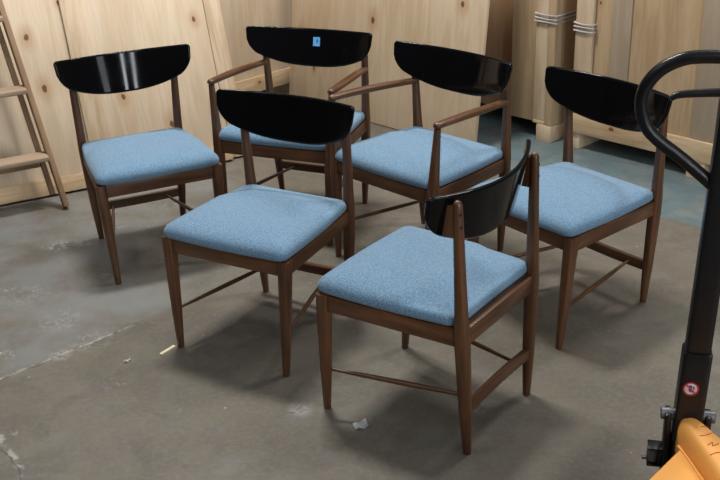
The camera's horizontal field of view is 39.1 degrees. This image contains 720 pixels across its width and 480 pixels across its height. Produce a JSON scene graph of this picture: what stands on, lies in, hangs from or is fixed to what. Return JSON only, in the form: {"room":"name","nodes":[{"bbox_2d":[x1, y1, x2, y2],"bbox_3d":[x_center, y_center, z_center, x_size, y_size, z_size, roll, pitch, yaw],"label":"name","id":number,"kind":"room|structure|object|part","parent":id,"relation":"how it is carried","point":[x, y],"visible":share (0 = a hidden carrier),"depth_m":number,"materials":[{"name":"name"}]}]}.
{"room":"warehouse storage room","nodes":[
{"label":"warehouse storage room","id":0,"kind":"room"},
{"bbox_2d":[0,90,719,479],"bbox_3d":[-0.001,-0.031,4.376,18.000,0.001,18.000,-2,24,0],"label":"floor","id":1,"kind":"structure","parent":0,"point":[221,405],"depth_m":3.41,"materials":[{"name":"concrete"}]},
{"bbox_2d":[0,0,68,206],"bbox_3d":[-1.878,-0.839,4.530,0.793,1.467,0.647,-14,27,-24],"label":"stepladder","id":2,"kind":"object","parent":1,"relation":"on","point":[38,159],"visible":1,"depth_m":4.66,"materials":[{"name":"brown wood"}]},
{"bbox_3d":[-1.636,-0.880,4.669,0.030,1.324,0.533,-22,31,-37],"label":"rail","id":3,"kind":"part","parent":2,"relation":"part of","materials":[{"name":"brown wood"}]},
{"bbox_2d":[0,0,232,204],"bbox_3d":[-1.573,-0.856,4.819,1.800,1.241,0.434,-14,27,-24],"label":"wooden panel","id":4,"kind":"object","parent":1,"relation":"on","point":[45,32],"visible":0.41,"depth_m":4.93,"materials":[{"name":"brown wood"}]},
{"bbox_3d":[-1.464,-0.262,4.894,1.797,0.076,0.018,-14,9,-24],"label":"rail","id":5,"kind":"part","parent":4,"relation":"part of","materials":[{"name":"brown wood"}]},
{"bbox_2d":[53,44,223,284],"bbox_3d":[-0.871,-0.327,4.118,0.557,0.810,0.512,-13,26,-22],"label":"dining chair","id":6,"kind":"object","parent":1,"relation":"on","point":[140,162],"visible":0.95,"depth_m":4.08,"materials":[{"name":"blue fabric"}]},
{"bbox_3d":[-1.150,-0.363,4.240,0.054,0.792,0.046,-13,26,-22],"label":"leg","id":7,"kind":"part","parent":6,"relation":"part of","materials":[{"name":"brown wood"}]},
{"bbox_3d":[-1.069,-0.268,4.050,0.021,0.053,0.432,-11,26,-19],"label":"rail","id":8,"kind":"part","parent":6,"relation":"part of","materials":[{"name":"brown wood"}]},
{"bbox_3d":[-0.975,-0.018,3.926,0.044,0.412,0.052,-13,26,-22],"label":"leg","id":9,"kind":"part","parent":6,"relation":"part of","materials":[{"name":"brown wood"}]},
{"bbox_3d":[-0.968,-0.690,4.156,0.557,0.175,0.100,-13,26,-22],"label":"backrest","id":10,"kind":"part","parent":6,"relation":"part of","materials":[{"name":"black paint"}]},
{"bbox_3d":[-0.866,-0.363,4.086,0.487,0.069,0.482,-13,26,-22],"label":"seat","id":11,"kind":"part","parent":6,"relation":"part of","materials":[{"name":"blue fabric"}]},
{"bbox_3d":[-0.776,-0.229,3.942,0.436,0.053,0.022,-13,26,-22],"label":"rail","id":12,"kind":"part","parent":6,"relation":"part of","materials":[{"name":"brown wood"}]},
{"bbox_3d":[-0.789,-0.444,4.389,0.054,0.792,0.046,-13,26,-22],"label":"leg","id":13,"kind":"part","parent":6,"relation":"part of","materials":[{"name":"brown wood"}]},
{"bbox_3d":[-0.562,-0.111,4.097,0.044,0.412,0.052,-13,26,-22],"label":"leg","id":14,"kind":"part","parent":6,"relation":"part of","materials":[{"name":"brown wood"}]},
{"bbox_2d":[160,345,175,354],"bbox_3d":[-0.666,0.382,3.511,0.011,0.006,0.068,14,29,32],"label":"wood splinter","id":15,"kind":"object","parent":1,"relation":"on","point":[172,346],"visible":1,"depth_m":3.51,"materials":[{"name":"beige wood"}]},
{"bbox_2d":[202,0,242,156],"bbox_3d":[-0.742,-1.068,5.227,0.089,1.234,0.432,-14,27,-24],"label":"board","id":16,"kind":"object","parent":1,"relation":"on","point":[212,9],"visible":0.48,"depth_m":5.22,"materials":[{"name":"brown wood"}]},
{"bbox_2d":[219,0,291,93],"bbox_3d":[-1.173,-1.386,5.948,0.900,1.250,1.420,20,33,40],"label":"crate","id":17,"kind":"object","parent":1,"relation":"on","point":[237,15],"visible":0.05,"depth_m":5.98,"materials":[{"name":"brown wood"}]},
{"bbox_3d":[-0.842,-0.831,5.863,0.020,0.092,1.420,20,33,40],"label":"rail","id":18,"kind":"part","parent":17,"relation":"part of","materials":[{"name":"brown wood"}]},
{"bbox_2d":[162,89,354,376],"bbox_3d":[-0.331,-0.050,3.461,0.557,0.810,0.512,11,28,27],"label":"dining chair","id":19,"kind":"object","parent":1,"relation":"on","point":[264,230],"visible":0.98,"depth_m":3.41,"materials":[{"name":"blue fabric"}]},
{"bbox_3d":[-0.633,0.177,3.468,0.044,0.412,0.052,11,28,27],"label":"leg","id":20,"kind":"part","parent":19,"relation":"part of","materials":[{"name":"brown wood"}]},
{"bbox_3d":[-0.437,0.051,3.294,0.436,0.053,0.022,11,28,27],"label":"rail","id":21,"kind":"part","parent":19,"relation":"part of","materials":[{"name":"brown wood"}]},
{"bbox_3d":[-0.392,-0.164,3.739,0.054,0.792,0.046,11,28,27],"label":"leg","id":22,"kind":"part","parent":19,"relation":"part of","materials":[{"name":"brown wood"}]},
{"bbox_3d":[-0.340,-0.085,3.431,0.487,0.069,0.482,11,28,27],"label":"seat","id":23,"kind":"part","parent":19,"relation":"part of","materials":[{"name":"blue fabric"}]},
{"bbox_3d":[-0.234,0.255,3.261,0.044,0.412,0.052,11,28,27],"label":"leg","id":24,"kind":"part","parent":19,"relation":"part of","materials":[{"name":"brown wood"}]},
{"bbox_3d":[-0.243,-0.415,3.492,0.557,0.175,0.100,11,28,27],"label":"backrest","id":25,"kind":"part","parent":19,"relation":"part of","materials":[{"name":"black paint"}]},
{"bbox_3d":[-0.138,0.003,3.376,0.021,0.053,0.432,9,27,24],"label":"rail","id":26,"kind":"part","parent":19,"relation":"part of","materials":[{"name":"brown wood"}]},
{"bbox_3d":[-0.043,-0.095,3.559,0.054,0.792,0.046,11,28,27],"label":"leg","id":27,"kind":"part","parent":19,"relation":"part of","materials":[{"name":"brown wood"}]},
{"bbox_2d":[207,26,371,246],"bbox_3d":[-0.277,-0.472,4.390,0.602,0.810,0.508,8,26,21],"label":"armchair","id":28,"kind":"object","parent":1,"relation":"on","point":[315,47],"visible":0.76,"depth_m":4.39,"materials":[{"name":"black paint"}]},
{"bbox_3d":[-0.600,-0.342,4.325,0.050,0.649,0.053,8,26,21],"label":"leg","id":29,"kind":"part","parent":28,"relation":"part of","materials":[{"name":"brown wood"}]},
{"bbox_3d":[-0.527,-0.728,4.378,0.039,0.047,0.449,10,27,25],"label":"armrest","id":30,"kind":"part","parent":28,"relation":"part of","materials":[{"name":"brown wood"}]},
{"bbox_3d":[-0.360,-0.366,4.210,0.492,0.053,0.022,8,26,21],"label":"rail","id":31,"kind":"part","parent":28,"relation":"part of","materials":[{"name":"brown wood"}]},
{"bbox_3d":[-0.400,-0.584,4.668,0.054,0.792,0.046,8,26,21],"label":"leg","id":32,"kind":"part","parent":28,"relation":"part of","materials":[{"name":"brown wood"}]},
{"bbox_3d":[-0.283,-0.508,4.360,0.525,0.069,0.472,8,26,21],"label":"seat","id":33,"kind":"part","parent":28,"relation":"part of","materials":[{"name":"blue fabric"}]},
{"bbox_3d":[-0.211,-0.841,4.428,0.602,0.175,0.100,8,26,21],"label":"backrest","id":34,"kind":"part","parent":28,"relation":"part of","materials":[{"name":"black paint"}]},
{"bbox_3d":[-0.120,-0.276,4.140,0.050,0.649,0.053,8,26,21],"label":"leg","id":35,"kind":"part","parent":28,"relation":"part of","materials":[{"name":"brown wood"}]},
{"bbox_3d":[-0.045,-0.662,4.192,0.039,0.047,0.449,6,26,17],"label":"armrest","id":36,"kind":"part","parent":28,"relation":"part of","materials":[{"name":"brown wood"}]},
{"bbox_3d":[-0.048,-0.425,4.314,0.021,0.053,0.432,6,26,18],"label":"rail","id":37,"kind":"part","parent":28,"relation":"part of","materials":[{"name":"brown wood"}]},
{"bbox_3d":[0.021,-0.526,4.506,0.054,0.792,0.046,8,26,21],"label":"leg","id":38,"kind":"part","parent":28,"relation":"part of","materials":[{"name":"brown wood"}]},
{"bbox_2d":[353,418,368,428],"bbox_3d":[0.003,0.558,3.062,0.053,0.009,0.038,-15,27,-26],"label":"paper scrap","id":39,"kind":"object","parent":1,"relation":"on","point":[363,424],"visible":1,"depth_m":3.06,"materials":[{"name":"white paper"}]},
{"bbox_2d":[289,0,489,141],"bbox_3d":[0.118,-1.258,5.556,0.172,1.249,1.465,-24,32,-39],"label":"plywood sheet","id":40,"kind":"object","parent":1,"relation":"on","point":[454,24],"visible":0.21,"depth_m":5.54,"materials":[{"name":"beige wood"}]},
{"bbox_2d":[328,41,512,256],"bbox_3d":[0.244,-0.311,3.990,0.508,0.810,0.602,-23,32,-39],"label":"armchair","id":41,"kind":"object","parent":1,"relation":"on","point":[418,163],"visible":0.89,"depth_m":3.92,"materials":[{"name":"blue fabric"}]},
{"bbox_3d":[-0.097,-0.238,4.052,0.053,0.649,0.050,-23,32,-39],"label":"leg","id":42,"kind":"part","parent":41,"relation":"part of","materials":[{"name":"brown wood"}]},
{"bbox_3d":[0.051,-0.605,4.059,0.449,0.047,0.039,-21,30,-35],"label":"armrest","id":43,"kind":"part","parent":41,"relation":"part of","materials":[{"name":"brown wood"}]},
{"bbox_3d":[0.085,-0.224,3.858,0.022,0.053,0.492,-23,32,-39],"label":"rail","id":44,"kind":"part","parent":41,"relation":"part of","materials":[{"name":"brown wood"}]},
{"bbox_3d":[0.250,-0.437,4.289,0.046,0.792,0.054,-23,32,-39],"label":"leg","id":45,"kind":"part","parent":41,"relation":"part of","materials":[{"name":"brown wood"}]},
{"bbox_3d":[0.233,-0.348,3.964,0.472,0.069,0.525,-23,32,-39],"label":"seat","id":46,"kind":"part","parent":41,"relation":"part of","materials":[{"name":"blue fabric"}]},
{"bbox_3d":[0.265,-0.096,3.710,0.053,0.649,0.050,-23,32,-39],"label":"leg","id":47,"kind":"part","parent":41,"relation":"part of","materials":[{"name":"brown wood"}]},
{"bbox_3d":[0.377,-0.662,3.986,0.100,0.175,0.602,-23,32,-39],"label":"backrest","id":48,"kind":"part","parent":41,"relation":"part of","materials":[{"name":"black paint"}]},
{"bbox_3d":[0.418,-0.227,3.839,0.021,0.053,0.432,19,32,38],"label":"rail","id":49,"kind":"part","parent":41,"relation":"part of","materials":[{"name":"brown wood"}]},
{"bbox_3d":[0.415,-0.462,3.715,0.039,0.047,0.449,19,31,38],"label":"armrest","id":50,"kind":"part","parent":41,"relation":"part of","materials":[{"name":"brown wood"}]},
{"bbox_3d":[0.568,-0.312,3.988,0.046,0.792,0.054,-23,32,-39],"label":"leg","id":51,"kind":"part","parent":41,"relation":"part of","materials":[{"name":"brown wood"}]},
{"bbox_2d":[316,139,539,454],"bbox_3d":[0.207,0.129,3.022,0.512,0.810,0.557,15,29,33],"label":"dining chair","id":52,"kind":"object","parent":1,"relation":"on","point":[439,285],"visible":1,"depth_m":2.90,"materials":[{"name":"blue fabric"}]},
{"bbox_3d":[-0.103,0.341,3.062,0.052,0.412,0.044,15,29,33],"label":"leg","id":53,"kind":"part","parent":52,"relation":"part of","materials":[{"name":"brown wood"}]},
{"bbox_3d":[0.086,0.224,2.869,0.432,0.053,0.021,13,28,30],"label":"rail","id":54,"kind":"part","parent":52,"relation":"part of","materials":[{"name":"brown wood"}]},
{"bbox_3d":[0.165,0.180,3.394,0.052,0.412,0.044,15,29,33],"label":"leg","id":55,"kind":"part","parent":52,"relation":"part of","materials":[{"name":"brown wood"}]},
{"bbox_3d":[0.194,0.084,3.012,0.482,0.069,0.487,15,29,33],"label":"seat","id":56,"kind":"part","parent":52,"relation":"part of","materials":[{"name":"blue fabric"}]},
{"bbox_3d":[0.279,0.258,2.753,0.046,0.792,0.054,15,29,33],"label":"leg","id":57,"kind":"part","parent":52,"relation":"part of","materials":[{"name":"brown wood"}]},
{"bbox_3d":[0.362,-0.116,2.780,0.100,0.175,0.557,15,29,33],"label":"backrest","id":58,"kind":"part","parent":52,"relation":"part of","materials":[{"name":"black paint"}]},
{"bbox_3d":[0.396,0.197,2.904,0.024,0.053,0.387,15,29,33],"label":"rail","id":59,"kind":"part","parent":52,"relation":"part of","materials":[{"name":"brown wood"}]},
{"bbox_3d":[0.513,0.117,3.044,0.046,0.792,0.054,15,29,33],"label":"leg","id":60,"kind":"part","parent":52,"relation":"part of","materials":[{"name":"brown wood"}]},
{"bbox_2d":[481,0,512,107],"bbox_3d":[0.956,-1.461,5.939,1.050,1.250,0.745,-24,32,-39],"label":"crate","id":61,"kind":"object","parent":1,"relation":"on","point":[500,20],"visible":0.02,"depth_m":5.50,"materials":[{"name":"brown wood"}]},
{"bbox_2d":[511,0,576,142],"bbox_3d":[1.280,-1.291,5.538,1.130,1.250,0.300,-24,32,-39],"label":"crate","id":62,"kind":"object","parent":1,"relation":"on","point":[543,36],"visible":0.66,"depth_m":5.28,"materials":[{"name":"beige wood"}]},
{"bbox_3d":[0.953,-0.630,5.378,0.022,0.020,0.074,-24,32,-39],"label":"board","id":63,"kind":"part","parent":62,"relation":"part of","materials":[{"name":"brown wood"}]},
{"bbox_3d":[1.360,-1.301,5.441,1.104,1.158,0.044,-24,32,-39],"label":"corner post","id":64,"kind":"part","parent":62,"relation":"part of","materials":[{"name":"beige wood"}]},
{"bbox_2d":[467,66,672,349],"bbox_3d":[0.723,-0.135,3.562,0.512,0.810,0.557,-19,29,-32],"label":"dining chair","id":65,"kind":"object","parent":1,"relation":"on","point":[580,207],"visible":0.88,"depth_m":3.49,"materials":[{"name":"blue fabric"}]},
{"bbox_3d":[0.412,0.037,3.692,0.052,0.412,0.044,-19,29,-32],"label":"leg","id":66,"kind":"part","parent":65,"relation":"part of","materials":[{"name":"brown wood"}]},
{"bbox_3d":[0.546,-0.057,3.452,0.022,0.053,0.436,-19,29,-32],"label":"rail","id":67,"kind":"part","parent":65,"relation":"part of","materials":[{"name":"brown wood"}]},
{"bbox_3d":[0.709,-0.172,3.536,0.482,0.069,0.487,-19,29,-32],"label":"seat","id":68,"kind":"part","parent":65,"relation":"part of","materials":[{"name":"blue fabric"}]},
{"bbox_3d":[0.685,0.179,3.355,0.052,0.412,0.044,-19,29,-32],"label":"leg","id":69,"kind":"part","parent":65,"relation":"part of","materials":[{"name":"brown wood"}]},
{"bbox_3d":[0.790,-0.252,3.838,0.046,0.792,0.054,-19,29,-32],"label":"leg","id":70,"kind":"part","parent":65,"relation":"part of","materials":[{"name":"brown wood"}]},
{"bbox_3d":[0.875,-0.479,3.541,0.100,0.175,0.557,-19,29,-32],"label":"backrest","id":71,"kind":"part","parent":65,"relation":"part of","materials":[{"name":"black paint"}]},
{"bbox_3d":[0.858,-0.051,3.414,0.432,0.053,0.021,-21,30,-35],"label":"rail","id":72,"kind":"part","parent":65,"relation":"part of","materials":[{"name":"brown wood"}]},
{"bbox_3d":[1.029,-0.128,3.544,0.046,0.792,0.054,-19,29,-32],"label":"leg","id":73,"kind":"part","parent":65,"relation":"part of","materials":[{"name":"brown wood"}]},
{"bbox_2d":[573,0,719,178],"bbox_3d":[1.909,-0.987,4.814,0.912,1.250,1.510,-24,32,-39],"label":"crate","id":74,"kind":"object","parent":1,"relation":"on","point":[624,40],"visible":0.59,"depth_m":4.79,"materials":[{"name":"beige wood"}]},
{"bbox_3d":[1.620,-0.407,4.739,0.020,0.103,1.500,-24,32,-39],"label":"rail","id":75,"kind":"part","parent":74,"relation":"part of","materials":[{"name":"brown wood"}]},
{"bbox_2d":[634,50,719,479],"bbox_3d":[0.921,0.433,1.732,0.524,1.270,1.406,-10,25,-16],"label":"jack","id":76,"kind":"object","parent":1,"relation":"on","point":[688,449],"visible":1,"depth_m":2.20,"materials":[{"name":"black metal"}]},
{"bbox_3d":[0.705,0.504,2.390,0.006,0.039,0.034,3,25,12],"label":"pedal plate","id":77,"kind":"part","parent":76,"relation":"part of","materials":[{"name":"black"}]},
{"bbox_3d":[0.815,0.552,2.162,0.524,0.038,0.370,-10,25,-16],"label":"frame plate","id":78,"kind":"part","parent":76,"relation":"part of","materials":[{"name":"orange paint"}]},
{"bbox_3d":[0.747,-0.288,2.016,0.254,0.028,0.022,3,25,12],"label":"release lever","id":79,"kind":"part","parent":76,"relation":"part of","materials":[{"name":"black metal"}]}
]}

